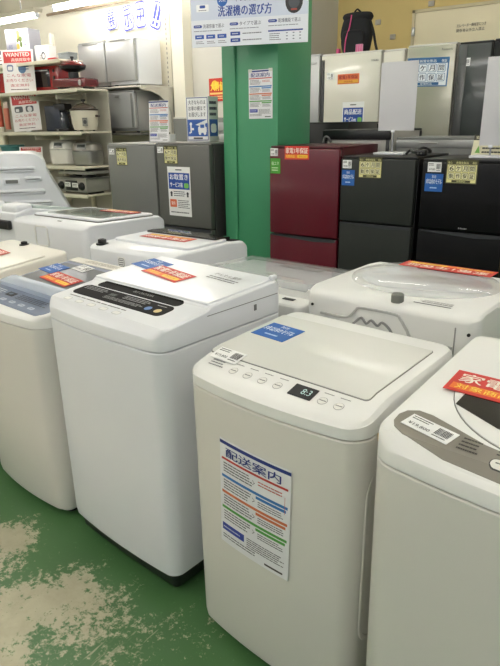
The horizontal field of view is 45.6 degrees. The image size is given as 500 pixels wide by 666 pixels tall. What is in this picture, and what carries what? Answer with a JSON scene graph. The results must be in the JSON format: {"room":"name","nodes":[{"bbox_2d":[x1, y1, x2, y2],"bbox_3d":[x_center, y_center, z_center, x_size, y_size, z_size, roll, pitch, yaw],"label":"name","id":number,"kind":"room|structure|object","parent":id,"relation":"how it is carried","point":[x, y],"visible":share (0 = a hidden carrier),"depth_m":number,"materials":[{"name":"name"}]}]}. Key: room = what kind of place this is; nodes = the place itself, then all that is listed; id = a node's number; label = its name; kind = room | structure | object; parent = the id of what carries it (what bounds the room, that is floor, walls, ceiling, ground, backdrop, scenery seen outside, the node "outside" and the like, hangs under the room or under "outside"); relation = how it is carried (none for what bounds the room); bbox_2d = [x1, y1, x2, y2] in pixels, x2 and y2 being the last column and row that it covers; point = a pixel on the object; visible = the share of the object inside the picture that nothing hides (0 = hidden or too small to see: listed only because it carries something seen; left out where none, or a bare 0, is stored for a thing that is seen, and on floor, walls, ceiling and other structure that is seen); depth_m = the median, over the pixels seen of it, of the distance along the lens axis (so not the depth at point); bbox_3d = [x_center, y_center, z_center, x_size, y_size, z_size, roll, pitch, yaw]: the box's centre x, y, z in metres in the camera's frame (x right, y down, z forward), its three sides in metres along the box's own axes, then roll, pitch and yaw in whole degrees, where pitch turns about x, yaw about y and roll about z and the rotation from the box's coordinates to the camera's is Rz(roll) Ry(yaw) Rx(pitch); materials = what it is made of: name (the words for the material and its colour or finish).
{"room":"electronics store","nodes":[
{"label":"electronics store","id":0,"kind":"room"},
{"bbox_2d":[0,0,48,13],"bbox_3d":[-1.214,-2.336,1.944,13.400,0.100,11.200,13,23,34],"label":"ceiling","id":1,"kind":"structure","parent":0,"point":[6,6],"depth_m":7.80,"materials":[{"name":"white paint"}]},
{"bbox_2d":[0,0,42,23],"bbox_3d":[-3.092,-3.745,6.841,2.100,0.418,0.120,13,23,34],"label":"lamp","id":2,"kind":"object","parent":1,"relation":"hanging from","point":[28,13],"visible":1,"depth_m":6.44,"materials":[{"name":"white plastic"}]},
{"bbox_2d":[46,0,109,10],"bbox_3d":[-1.218,-3.332,5.536,2.100,0.388,0.120,13,23,34],"label":"lamp","id":3,"kind":"object","parent":1,"relation":"hanging from","point":[56,5],"visible":1,"depth_m":6.00,"materials":[{"name":"white plastic"}]},
{"bbox_2d":[190,0,308,47],"bbox_3d":[-0.015,-2.357,3.684,0.778,1.040,0.023,5,20,16],"label":"hanging sign","id":4,"kind":"object","parent":1,"relation":"hanging from","point":[214,23],"visible":1,"depth_m":3.80,"materials":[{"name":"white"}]},
{"bbox_2d":[0,461,270,665],"bbox_3d":[-1.173,0.591,2.966,13.400,0.100,11.200,13,23,34],"label":"floor","id":5,"kind":"structure","parent":0,"point":[69,596],"depth_m":1.94,"materials":[{"name":"paint"}]},
{"bbox_2d":[0,240,66,278],"bbox_3d":[-1.224,0.062,2.907,0.550,0.937,0.560,16,25,39],"label":"washing machine","id":6,"kind":"object","parent":5,"relation":"on","point":[19,258],"visible":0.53,"depth_m":2.73,"materials":[{"name":"beige plastic"}]},
{"bbox_2d":[0,151,70,206],"bbox_3d":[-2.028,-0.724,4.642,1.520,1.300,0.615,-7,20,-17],"label":"washing machine","id":7,"kind":"object","parent":5,"relation":"on","point":[25,176],"visible":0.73,"depth_m":4.33,"materials":[{"name":"white plastic"}]},
{"bbox_2d":[0,200,74,241],"bbox_3d":[-1.443,-0.387,4.040,0.640,1.045,0.650,13,23,34],"label":"washing machine","id":8,"kind":"object","parent":5,"relation":"on","point":[9,210],"visible":0.2,"depth_m":3.56,"materials":[{"name":"white plastic"}]},
{"bbox_2d":[0,33,112,208],"bbox_3d":[-2.547,-2.263,7.248,2.130,2.500,0.462,13,23,34],"label":"shelving unit","id":9,"kind":"object","parent":5,"relation":"on","point":[99,98],"visible":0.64,"depth_m":6.93,"materials":[{"name":"paint"}]},
{"bbox_2d":[0,101,3,126],"bbox_3d":[-2.956,-2.697,7.310,0.090,0.310,0.302,13,23,34],"label":"blister pack","id":10,"kind":"object","parent":9,"relation":"hanging from","point":[1,113],"visible":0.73,"depth_m":7.20,"materials":[{"name":"plastic"}]},
{"bbox_2d":[0,73,4,92],"bbox_3d":[-3.012,-3.078,7.349,0.280,0.233,0.280,6,20,18],"label":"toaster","id":11,"kind":"object","parent":9,"relation":"on","point":[2,88],"visible":0.17,"depth_m":7.23,"materials":[{"name":"plastic"}]},
{"bbox_2d":[3,102,10,128],"bbox_3d":[-2.843,-2.643,7.241,0.090,0.310,0.302,13,23,34],"label":"blister pack","id":12,"kind":"object","parent":9,"relation":"hanging from","point":[5,104],"visible":0.79,"depth_m":7.13,"materials":[{"name":"plastic"}]},
{"bbox_2d":[0,144,24,150],"bbox_3d":[-3.017,-2.283,7.573,0.316,0.215,0.316,13,23,34],"label":"plastic basin","id":13,"kind":"object","parent":9,"relation":"on","point":[13,147],"visible":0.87,"depth_m":7.44,"materials":[{"name":"teal plastic"}]},
{"bbox_2d":[1,49,35,92],"bbox_3d":[-2.676,-3.062,6.976,0.400,0.459,0.163,3,20,10],"label":"sign","id":14,"kind":"object","parent":9,"relation":"on","point":[16,79],"visible":1,"depth_m":6.91,"materials":[{"name":"white paper"}]},
{"bbox_2d":[4,28,40,60],"bbox_3d":[-2.663,-3.364,7.012,0.343,0.374,0.204,7,21,21],"label":"appliance box","id":15,"kind":"object","parent":9,"relation":"on","point":[21,38],"visible":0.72,"depth_m":6.91,"materials":[{"name":"white cardboard"}]},
{"bbox_2d":[9,95,41,131],"bbox_3d":[-2.643,-2.633,7.097,0.384,0.440,0.163,3,20,10],"label":"stand","id":16,"kind":"object","parent":9,"relation":"on","point":[26,117],"visible":0.95,"depth_m":7.04,"materials":[{"name":"white paper"}]},
{"bbox_2d":[19,147,42,155],"bbox_3d":[-2.629,-2.167,7.249,0.300,0.199,0.163,3,20,10],"label":"stand","id":17,"kind":"object","parent":9,"relation":"on","point":[37,149],"visible":0.24,"depth_m":7.16,"materials":[{"name":"white"}]},
{"bbox_2d":[35,45,56,60],"bbox_3d":[-2.360,-3.221,6.884,0.186,0.180,0.141,6,20,18],"label":"appliance box","id":18,"kind":"object","parent":9,"relation":"on","point":[42,52],"visible":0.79,"depth_m":6.82,"materials":[{"name":"grey cardboard"}]},
{"bbox_2d":[34,65,68,90],"bbox_3d":[-2.345,-2.976,6.989,0.403,0.280,0.197,8,21,23],"label":"toaster oven","id":19,"kind":"object","parent":9,"relation":"on","point":[44,75],"visible":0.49,"depth_m":6.90,"materials":[{"name":"red metal"}]},
{"bbox_2d":[44,103,76,131],"bbox_3d":[-2.214,-2.528,6.984,0.352,0.304,0.184,6,20,18],"label":"coffee maker","id":20,"kind":"object","parent":9,"relation":"on","point":[56,116],"visible":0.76,"depth_m":6.93,"materials":[{"name":"plastic"}]},
{"bbox_2d":[49,140,76,164],"bbox_3d":[-2.189,-2.135,7.023,0.330,0.276,0.271,5,20,15],"label":"rice cooker","id":21,"kind":"object","parent":9,"relation":"on","point":[60,150],"visible":0.88,"depth_m":6.91,"materials":[{"name":"plastic"}]},
{"bbox_2d":[57,52,77,59],"bbox_3d":[-2.046,-3.102,6.683,0.184,0.080,0.136,13,23,34],"label":"tin","id":22,"kind":"object","parent":9,"relation":"on","point":[64,55],"visible":0.88,"depth_m":6.63,"materials":[{"name":"silver metal"}]},
{"bbox_2d":[52,77,98,88],"bbox_3d":[-1.941,-2.761,6.607,0.448,0.117,0.258,8,21,23],"label":"griddle","id":23,"kind":"object","parent":9,"relation":"on","point":[81,82],"visible":0.84,"depth_m":6.52,"materials":[{"name":"red metal"}]},
{"bbox_2d":[59,56,85,77],"bbox_3d":[-1.956,-2.932,6.568,0.292,0.225,0.292,-5,20,-12],"label":"cooking pot","id":24,"kind":"object","parent":23,"relation":"on","point":[72,67],"visible":0.97,"depth_m":6.48,"materials":[{"name":"red metal"}]},
{"bbox_2d":[59,65,85,77],"bbox_3d":[-1.955,-2.885,6.585,0.284,0.125,0.284,13,23,34],"label":"bowl","id":25,"kind":"object","parent":24,"relation":"on","point":[73,70],"depth_m":6.50,"materials":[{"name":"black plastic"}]},
{"bbox_2d":[56,169,109,193],"bbox_3d":[-1.934,-1.755,6.880,0.520,0.256,0.386,13,23,34],"label":"gas stove","id":26,"kind":"object","parent":9,"relation":"on","point":[90,184],"depth_m":6.76,"materials":[{"name":"metal"}]},
{"bbox_2d":[69,99,99,130],"bbox_3d":[-1.847,-2.429,6.638,0.314,0.336,0.318,-16,24,-36],"label":"slow cooker","id":27,"kind":"object","parent":9,"relation":"on","point":[84,116],"visible":1,"depth_m":6.54,"materials":[{"name":"beige ceramic"}]},
{"bbox_2d":[72,142,103,165],"bbox_3d":[-1.858,-2.050,6.797,0.330,0.256,0.271,5,20,15],"label":"rice cooker","id":28,"kind":"object","parent":9,"relation":"on","point":[83,153],"visible":1,"depth_m":6.70,"materials":[{"name":"plastic"}]},
{"bbox_2d":[0,257,122,510],"bbox_3d":[-0.766,0.200,2.542,0.560,0.906,0.570,16,25,39],"label":"washing machine","id":29,"kind":"object","parent":5,"relation":"on","point":[34,448],"visible":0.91,"depth_m":2.28,"materials":[{"name":"white metal"}]},
{"bbox_2d":[1,288,48,307],"bbox_3d":[-0.890,-0.141,2.290,0.429,0.005,0.034,16,25,39],"label":"print","id":30,"kind":"object","parent":29,"relation":"attached to","point":[8,293],"depth_m":2.26,"materials":[{"name":"grey plastic"}]},
{"bbox_2d":[88,261,119,268],"bbox_3d":[-0.585,-0.281,2.545,0.388,0.001,0.024,16,25,39],"label":"print","id":31,"kind":"object","parent":29,"relation":"on","point":[97,264],"depth_m":2.59,"materials":[{"name":"beige"}]},
{"bbox_2d":[14,207,163,260],"bbox_3d":[-0.917,-0.222,3.603,0.640,1.008,0.625,13,23,34],"label":"washing machine","id":32,"kind":"object","parent":5,"relation":"on","point":[73,231],"visible":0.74,"depth_m":3.25,"materials":[{"name":"white plastic"}]},
{"bbox_2d":[95,85,174,134],"bbox_3d":[-1.623,-2.031,7.451,1.480,1.905,0.540,13,23,34],"label":"display rack","id":33,"kind":"object","parent":5,"relation":"on","point":[165,92],"visible":0.38,"depth_m":6.85,"materials":[{"name":"beige metal"}]},
{"bbox_2d":[78,40,114,87],"bbox_3d":[-1.721,-3.165,7.067,0.455,0.490,0.438,13,23,34],"label":"refrigerator","id":34,"kind":"object","parent":33,"relation":"on","point":[92,54],"visible":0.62,"depth_m":6.88,"materials":[{"name":"silver metal"}]},
{"bbox_2d":[105,37,161,85],"bbox_3d":[-1.335,-3.075,6.800,0.460,0.485,0.438,13,23,34],"label":"refrigerator","id":35,"kind":"object","parent":33,"relation":"on","point":[132,60],"visible":0.91,"depth_m":6.66,"materials":[{"name":"grey silver paint"},{"name":"silver"}]},
{"bbox_2d":[108,90,159,132],"bbox_3d":[-1.397,-2.602,7.018,0.520,0.455,0.439,13,23,34],"label":"refrigerator","id":36,"kind":"object","parent":33,"relation":"on","point":[129,109],"visible":0.8,"depth_m":6.83,"materials":[{"name":"silver metal"}]},
{"bbox_2d":[107,141,178,216],"bbox_3d":[-0.805,-0.974,5.239,0.550,1.345,0.554,13,23,34],"label":"refrigerator","id":37,"kind":"object","parent":5,"relation":"on","point":[133,166],"visible":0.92,"depth_m":4.88,"materials":[{"name":"grey paint"}]},
{"bbox_2d":[149,100,175,141],"bbox_3d":[-0.713,-1.702,4.797,0.235,0.318,0.080,13,23,34],"label":"stand","id":38,"kind":"object","parent":37,"relation":"on","point":[158,110],"visible":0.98,"depth_m":4.78,"materials":[{"name":"white paper"}]},
{"bbox_2d":[50,256,278,586],"bbox_3d":[-0.288,0.282,2.145,0.594,1.000,0.568,16,25,39],"label":"washing machine","id":39,"kind":"object","parent":5,"relation":"on","point":[129,341],"visible":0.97,"depth_m":1.88,"materials":[{"name":"white metal"}]},
{"bbox_2d":[85,286,166,312],"bbox_3d":[-0.415,-0.111,1.907,0.418,0.006,0.049,16,25,39],"label":"print","id":40,"kind":"object","parent":39,"relation":"on","point":[135,303],"depth_m":1.89,"materials":[{"name":"grey plastic"}]},
{"bbox_2d":[206,273,240,283],"bbox_3d":[-0.081,-0.185,2.000,0.058,0.004,0.145,-18,25,-40],"label":"print","id":41,"kind":"object","parent":39,"relation":"on","point":[221,278],"depth_m":2.00,"materials":[{"name":"grey paint"}]},
{"bbox_2d":[90,228,246,266],"bbox_3d":[-0.381,-0.015,3.051,0.560,0.967,0.584,13,24,35],"label":"washing machine","id":42,"kind":"object","parent":5,"relation":"on","point":[201,248],"visible":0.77,"depth_m":2.79,"materials":[{"name":"white plastic"}]},
{"bbox_2d":[156,141,225,235],"bbox_3d":[-0.349,-0.873,4.921,0.540,1.352,0.554,13,23,34],"label":"refrigerator","id":43,"kind":"object","parent":5,"relation":"on","point":[191,175],"visible":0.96,"depth_m":4.57,"materials":[{"name":"paint"}]},
{"bbox_2d":[186,96,218,141],"bbox_3d":[-0.376,-1.685,4.694,0.221,0.330,0.127,12,23,31],"label":"sign","id":44,"kind":"object","parent":43,"relation":"on","point":[201,112],"visible":1,"depth_m":4.64,"materials":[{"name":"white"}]},
{"bbox_2d":[173,116,223,140],"bbox_3d":[-0.352,-1.594,6.670,0.730,1.560,0.606,13,23,34],"label":"storage cabinet","id":45,"kind":"object","parent":5,"relation":"on","point":[179,123],"visible":0.09,"depth_m":6.35,"materials":[{"name":"grey paint"}]},
{"bbox_2d":[218,122,223,130],"bbox_3d":[-0.380,-2.118,6.109,0.290,0.080,0.007,13,23,34],"label":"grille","id":46,"kind":"object","parent":45,"relation":"attached to","point":[220,124],"depth_m":6.05,"materials":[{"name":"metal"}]},
{"bbox_2d":[219,134,223,140],"bbox_3d":[-0.378,-2.014,6.145,0.290,0.080,0.007,13,23,34],"label":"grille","id":47,"kind":"object","parent":45,"relation":"attached to","point":[221,136],"depth_m":6.08,"materials":[{"name":"metal"}]},
{"bbox_2d":[220,259,342,316],"bbox_3d":[0.131,0.160,2.605,0.570,0.917,0.544,14,24,37],"label":"washing machine","id":48,"kind":"object","parent":5,"relation":"on","point":[295,283],"visible":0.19,"depth_m":2.37,"materials":[{"name":"white plastic"}]},
{"bbox_2d":[220,259,342,289],"bbox_3d":[0.139,-0.244,2.482,0.530,0.037,0.380,14,24,37],"label":"lid","id":49,"kind":"object","parent":48,"relation":"in","point":[289,277],"depth_m":2.46,"materials":[{"name":"clear plastic"}]},
{"bbox_2d":[310,54,324,121],"bbox_3d":[0.701,-1.726,6.202,0.345,2.090,0.604,13,23,34],"label":"refrigerator","id":50,"kind":"object","parent":5,"relation":"on","point":[316,59],"visible":0.21,"depth_m":5.66,"materials":[{"name":"silver metal"}]},
{"bbox_2d":[192,312,452,665],"bbox_3d":[0.188,0.473,1.715,0.547,0.911,0.515,16,25,39],"label":"washing machine","id":51,"kind":"object","parent":5,"relation":"on","point":[290,409],"visible":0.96,"depth_m":1.48,"materials":[{"name":"white metal"}]},
{"bbox_2d":[209,358,224,367],"bbox_3d":[-0.081,0.077,1.578,0.051,0.009,0.033,16,25,39],"label":"print","id":52,"kind":"object","parent":51,"relation":"attached to","point":[213,362],"depth_m":1.58,"materials":[{"name":"grey"}]},
{"bbox_2d":[270,143,377,272],"bbox_3d":[0.523,-0.670,4.331,0.535,1.335,0.574,13,23,34],"label":"refrigerator","id":53,"kind":"object","parent":5,"relation":"on","point":[305,179],"visible":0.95,"depth_m":4.01,"materials":[{"name":"red paint"}]},
{"bbox_2d":[309,122,378,142],"bbox_3d":[0.796,-1.114,5.364,0.445,1.485,0.600,13,23,34],"label":"refrigerator","id":54,"kind":"object","parent":5,"relation":"on","point":[316,128],"visible":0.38,"depth_m":4.94,"materials":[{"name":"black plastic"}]},
{"bbox_2d":[320,50,384,121],"bbox_3d":[1.111,-1.638,5.948,0.595,2.080,0.654,13,23,34],"label":"refrigerator","id":55,"kind":"object","parent":5,"relation":"on","point":[351,81],"visible":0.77,"depth_m":5.44,"materials":[{"name":"grey plastic"}]},
{"bbox_2d":[336,8,377,53],"bbox_3d":[1.006,-2.772,5.462,0.384,0.383,0.236,12,23,31],"label":"backpack","id":56,"kind":"object","parent":55,"relation":"on","point":[357,31],"visible":0.89,"depth_m":5.41,"materials":[{"name":"black fabric"}]},
{"bbox_2d":[323,128,421,151],"bbox_3d":[0.947,-0.878,4.766,0.540,1.430,0.640,13,23,34],"label":"refrigerator","id":57,"kind":"object","parent":5,"relation":"on","point":[383,139],"visible":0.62,"depth_m":4.31,"materials":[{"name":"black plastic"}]},
{"bbox_2d":[338,152,448,272],"bbox_3d":[0.950,-0.547,4.045,0.490,1.280,0.574,13,23,34],"label":"refrigerator","id":58,"kind":"object","parent":5,"relation":"on","point":[380,196],"visible":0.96,"depth_m":3.71,"materials":[{"name":"black plastic"}]},
{"bbox_2d":[373,60,418,154],"bbox_3d":[0.924,-1.403,3.726,0.240,0.544,0.140,13,23,34],"label":"sign stand","id":59,"kind":"object","parent":58,"relation":"on","point":[399,80],"visible":0.98,"depth_m":3.70,"materials":[{"name":"white plastic"}]},
{"bbox_2d":[405,146,431,154],"bbox_3d":[1.047,-1.138,3.710,0.172,0.051,0.129,-10,21,-25],"label":"extension cord","id":60,"kind":"object","parent":58,"relation":"on","point":[423,147],"visible":0.79,"depth_m":3.67,"materials":[{"name":"black plastic"}]},
{"bbox_2d":[416,149,427,155],"bbox_3d":[1.036,-1.093,3.606,0.060,0.035,0.070,13,23,34],"label":"power adapter","id":61,"kind":"object","parent":58,"relation":"on","point":[420,152],"visible":1,"depth_m":3.59,"materials":[{"name":"black plastic"}]},
{"bbox_2d":[384,48,407,62],"bbox_3d":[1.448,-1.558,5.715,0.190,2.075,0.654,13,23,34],"label":"refrigerator","id":62,"kind":"object","parent":5,"relation":"on","point":[392,55],"visible":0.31,"depth_m":5.14,"materials":[{"name":"grey plastic"}]},
{"bbox_2d":[309,260,499,357],"bbox_3d":[0.608,0.242,2.231,0.600,0.996,0.586,14,24,37],"label":"washing machine","id":63,"kind":"object","parent":5,"relation":"on","point":[449,306],"visible":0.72,"depth_m":1.93,"materials":[{"name":"white plastic"}]},
{"bbox_2d":[416,300,453,308],"bbox_3d":[0.565,-0.091,1.831,0.120,0.005,0.028,14,24,37],"label":"print","id":64,"kind":"object","parent":63,"relation":"on","point":[432,304],"depth_m":1.83,"materials":[{"name":"black"}]},
{"bbox_2d":[366,336,499,665],"bbox_3d":[0.619,0.579,1.307,0.560,0.968,0.560,16,25,39],"label":"washing machine","id":65,"kind":"object","parent":5,"relation":"on","point":[434,600],"visible":1,"depth_m":1.14,"materials":[{"name":"white plastic"}]},
{"bbox_2d":[456,437,482,454],"bbox_3d":[0.400,0.205,1.081,0.039,0.005,0.039,16,25,39],"label":"print","id":66,"kind":"object","parent":65,"relation":"on","point":[464,445],"depth_m":1.08,"materials":[{"name":"grey"}]},
{"bbox_2d":[407,42,460,135],"bbox_3d":[1.713,-1.505,5.529,0.415,2.090,0.654,13,23,34],"label":"refrigerator","id":67,"kind":"object","parent":5,"relation":"on","point":[438,62],"visible":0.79,"depth_m":5.02,"materials":[{"name":"grey plastic"}]},
{"bbox_2d":[396,136,474,154],"bbox_3d":[1.430,-0.746,4.452,0.555,1.375,0.620,13,23,34],"label":"refrigerator","id":68,"kind":"object","parent":5,"relation":"on","point":[452,145],"visible":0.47,"depth_m":4.01,"materials":[{"name":"grey paint"}]},
{"bbox_2d":[415,154,499,277],"bbox_3d":[1.380,-0.445,3.747,0.495,1.272,0.574,13,23,34],"label":"refrigerator","id":69,"kind":"object","parent":5,"relation":"on","point":[459,219],"visible":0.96,"depth_m":3.42,"materials":[{"name":"black plastic"}]},
{"bbox_2d":[469,56,499,158],"bbox_3d":[1.446,-1.256,3.321,0.350,0.537,0.140,13,23,34],"label":"sign stand","id":70,"kind":"object","parent":69,"relation":"on","point":[490,124],"visible":1,"depth_m":3.37,"materials":[{"name":"white plastic"}]},
{"bbox_2d":[471,135,499,154],"bbox_3d":[1.446,-1.129,3.586,0.200,0.123,0.056,13,23,34],"label":"card","id":71,"kind":"object","parent":69,"relation":"on","point":[476,149],"visible":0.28,"depth_m":3.61,"materials":[{"name":"beige paper"}]},
{"bbox_2d":[451,40,495,135],"bbox_3d":[2.005,-1.433,5.328,0.260,2.080,0.654,13,23,34],"label":"refrigerator","id":72,"kind":"object","parent":5,"relation":"on","point":[473,56],"visible":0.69,"depth_m":4.85,"materials":[{"name":"black plastic"}]},
{"bbox_2d":[494,38,499,55],"bbox_3d":[2.318,-1.365,5.110,0.485,2.085,0.654,13,23,34],"label":"refrigerator","id":73,"kind":"object","parent":5,"relation":"on","point":[497,42],"visible":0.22,"depth_m":4.67,"materials":[{"name":"black plastic"}]},
{"bbox_2d":[0,0,338,150],"bbox_3d":[-1.378,-2.916,8.316,5.780,3.000,1.392,13,23,34],"label":"wall","id":74,"kind":"structure","parent":0,"point":[69,30],"depth_m":7.26,"materials":[{"name":"white paint"}]},
{"bbox_2d":[46,0,134,16],"bbox_3d":[-1.833,-4.011,7.282,2.100,0.036,0.036,13,23,34],"label":"pipe","id":75,"kind":"object","parent":74,"relation":"attached to","point":[116,1],"visible":1,"depth_m":7.38,"materials":[{"name":"white metal"}]},
{"bbox_2d":[105,8,117,30],"bbox_3d":[-1.689,-3.838,7.298,0.205,0.240,0.041,13,23,34],"label":"cutout letter","id":76,"kind":"object","parent":74,"relation":"attached to","point":[111,19],"visible":1,"depth_m":7.28,"materials":[{"name":"white"}]},
{"bbox_2d":[121,4,134,31],"bbox_3d":[-1.454,-3.775,7.138,0.216,0.292,0.041,13,23,34],"label":"cutout letter","id":77,"kind":"object","parent":74,"relation":"attached to","point":[126,11],"visible":1,"depth_m":7.12,"materials":[{"name":"white paper"}]},
{"bbox_2d":[134,0,146,28],"bbox_3d":[-1.277,-3.749,7.010,0.176,0.283,0.041,13,23,34],"label":"cutout letter","id":78,"kind":"object","parent":74,"relation":"attached to","point":[140,7],"visible":1,"depth_m":6.99,"materials":[{"name":"white"}]},
{"bbox_2d":[149,0,161,30],"bbox_3d":[-1.063,-3.667,6.873,0.265,0.332,0.041,13,23,34],"label":"cutout letter","id":79,"kind":"object","parent":74,"relation":"attached to","point":[155,21],"visible":0.94,"depth_m":6.87,"materials":[{"name":"white"}]},
{"bbox_2d":[156,0,164,100],"bbox_3d":[-1.023,-2.550,7.252,0.120,3.000,0.030,13,23,34],"label":"trim","id":80,"kind":"structure","parent":74,"relation":"attached to","point":[158,33],"depth_m":6.98,"materials":[{"name":"paint"}]},
{"bbox_2d":[160,0,174,133],"bbox_3d":[-0.934,-2.497,7.096,0.120,3.000,0.032,13,23,34],"label":"trim","id":81,"kind":"structure","parent":74,"relation":"attached to","point":[165,12],"depth_m":6.80,"materials":[{"name":"paint"}]},
{"bbox_2d":[169,0,193,116],"bbox_3d":[-0.765,-2.469,7.009,0.180,3.000,0.140,13,23,34],"label":"trim","id":82,"kind":"structure","parent":74,"relation":"attached to","point":[180,23],"depth_m":6.71,"materials":[{"name":"white paint"}]},
{"bbox_2d":[209,78,222,100],"bbox_3d":[-0.362,-2.731,6.682,0.240,0.240,0.014,13,23,34],"label":"poster","id":83,"kind":"object","parent":74,"relation":"attached to","point":[215,84],"visible":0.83,"depth_m":6.68,"materials":[{"name":"red paper"}]},
{"bbox_2d":[221,46,238,239],"bbox_3d":[-0.140,-1.536,4.313,0.115,3.000,0.030,13,23,34],"label":"trim","id":84,"kind":"structure","parent":0,"point":[228,52],"depth_m":4.34,"materials":[{"name":"green paint"}]},
{"bbox_2d":[236,0,311,261],"bbox_3d":[0.130,-1.563,4.380,0.465,3.000,0.435,13,23,34],"label":"pillar","id":85,"kind":"structure","parent":0,"point":[290,63],"depth_m":4.23,"materials":[{"name":"green paint"}]},
{"bbox_2d":[248,68,272,118],"bbox_3d":[0.072,-1.648,4.103,0.200,0.320,0.004,13,23,34],"label":"notice sheet","id":86,"kind":"object","parent":85,"relation":"attached to","point":[260,81],"visible":1,"depth_m":4.10,"materials":[{"name":"white paper"}]},
{"bbox_2d":[337,0,490,52],"bbox_3d":[4.236,-1.777,4.824,7.620,3.000,0.700,13,23,34],"label":"wall","id":87,"kind":"structure","parent":0,"point":[395,16],"depth_m":6.05,"materials":[{"name":"yellow paint"}]},
{"bbox_2d":[375,19,380,24],"bbox_3d":[1.313,-3.190,6.109,0.060,0.050,0.020,13,23,34],"label":"clip","id":88,"kind":"object","parent":87,"relation":"attached to","point":[377,22],"visible":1,"depth_m":6.10,"materials":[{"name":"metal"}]},
{"bbox_2d":[390,34,395,39],"bbox_3d":[1.453,-3.017,6.063,0.060,0.050,0.020,13,23,34],"label":"clip","id":89,"kind":"object","parent":87,"relation":"attached to","point":[392,36],"visible":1,"depth_m":6.06,"materials":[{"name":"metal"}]},
{"bbox_2d":[428,0,434,6],"bbox_3d":[1.756,-3.192,5.764,0.060,0.050,0.020,13,23,34],"label":"clip","id":90,"kind":"object","parent":87,"relation":"attached to","point":[430,3],"visible":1,"depth_m":5.76,"materials":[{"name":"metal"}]},
{"bbox_2d":[410,0,499,45],"bbox_3d":[2.813,-2.257,5.249,2.970,1.365,0.060,13,23,34],"label":"banner","id":91,"kind":"object","parent":87,"relation":"attached to","point":[477,21],"visible":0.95,"depth_m":5.65,"materials":[{"name":"beige paper"}]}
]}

